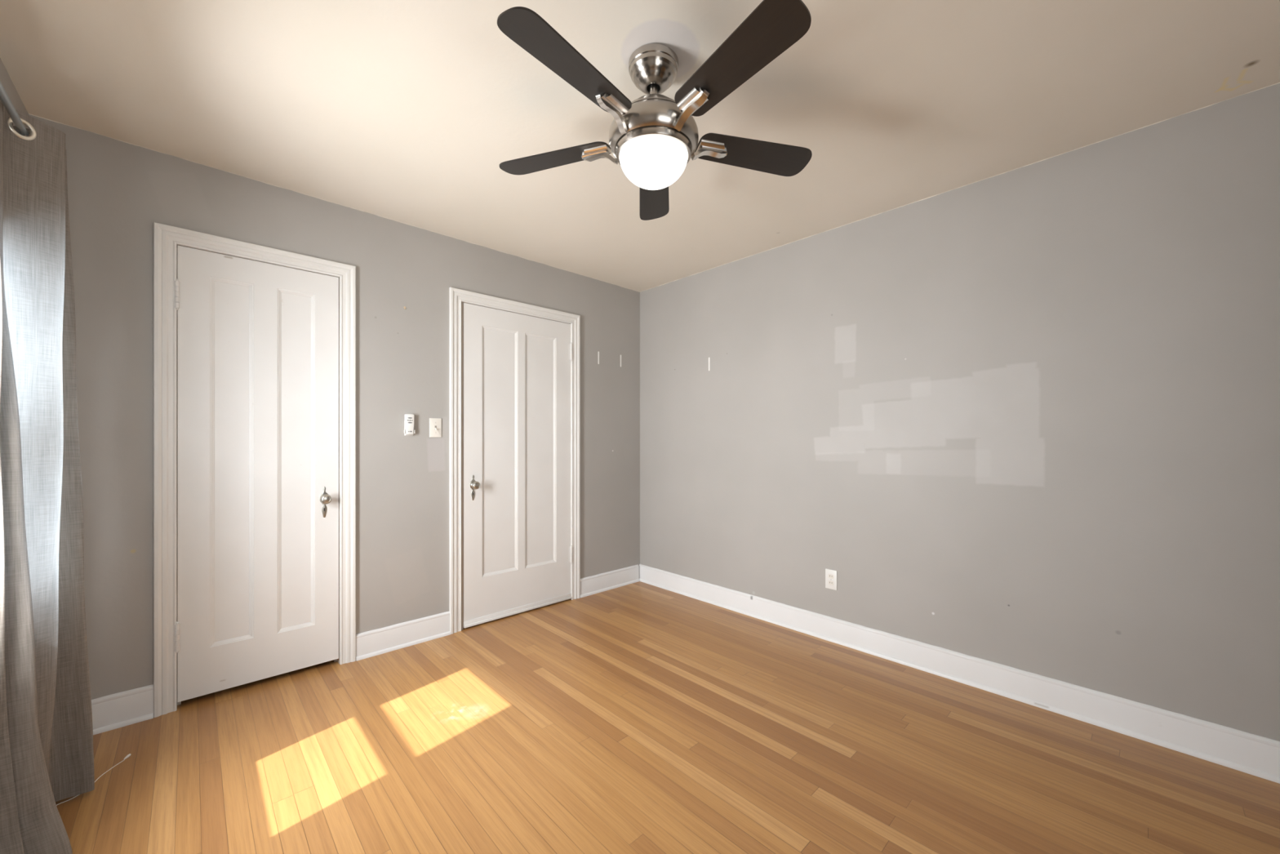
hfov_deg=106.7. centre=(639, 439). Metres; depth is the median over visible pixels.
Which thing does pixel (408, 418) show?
remote control
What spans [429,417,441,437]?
light switch
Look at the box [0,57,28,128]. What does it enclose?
wall
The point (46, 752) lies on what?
curtain
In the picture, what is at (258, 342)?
door
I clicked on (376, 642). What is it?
baseboard
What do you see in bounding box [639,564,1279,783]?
baseboard
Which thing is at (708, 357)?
strip
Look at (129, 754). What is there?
pull cord
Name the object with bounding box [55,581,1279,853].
floor
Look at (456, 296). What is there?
trim
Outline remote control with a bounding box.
[404,413,414,434]
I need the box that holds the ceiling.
[0,0,1279,291]
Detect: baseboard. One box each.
[91,684,153,734]
[355,611,450,661]
[580,564,639,597]
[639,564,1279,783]
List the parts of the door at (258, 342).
knob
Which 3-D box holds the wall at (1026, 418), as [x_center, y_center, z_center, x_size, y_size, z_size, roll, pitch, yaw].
[1.059,-0.027,2.999,0.120,2.440,4.560,0,0,-43]
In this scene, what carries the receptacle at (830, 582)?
attached to the wall outlet at (831, 575)
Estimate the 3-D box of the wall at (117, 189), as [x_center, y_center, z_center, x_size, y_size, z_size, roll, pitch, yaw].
[-1.212,-0.027,2.973,3.220,2.440,0.120,0,0,-43]
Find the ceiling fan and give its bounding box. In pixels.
[497,0,812,220]
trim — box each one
[153,222,355,717]
[448,287,580,634]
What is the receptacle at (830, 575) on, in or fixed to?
attached to the wall outlet at (831, 575)
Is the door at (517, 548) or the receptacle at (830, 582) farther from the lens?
the door at (517, 548)
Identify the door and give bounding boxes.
[174,244,338,702]
[462,302,572,627]
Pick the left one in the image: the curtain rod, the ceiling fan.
the curtain rod
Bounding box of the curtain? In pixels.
[0,99,94,853]
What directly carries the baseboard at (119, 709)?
attached to the wall at (117, 189)
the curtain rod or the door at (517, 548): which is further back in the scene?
the door at (517, 548)
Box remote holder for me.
[404,421,414,435]
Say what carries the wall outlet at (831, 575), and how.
attached to the wall at (1026, 418)
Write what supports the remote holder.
attached to the wall at (117, 189)
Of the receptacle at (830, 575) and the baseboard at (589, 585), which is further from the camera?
the baseboard at (589, 585)
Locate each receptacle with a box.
[828,573,833,578]
[828,580,833,585]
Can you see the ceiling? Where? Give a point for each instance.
(409, 112)
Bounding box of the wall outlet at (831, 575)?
[825,568,837,590]
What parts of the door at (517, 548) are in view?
knob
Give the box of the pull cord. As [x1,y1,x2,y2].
[56,753,130,805]
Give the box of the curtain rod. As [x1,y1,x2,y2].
[0,80,29,136]
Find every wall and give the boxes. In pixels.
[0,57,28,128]
[28,113,639,699]
[640,82,1279,741]

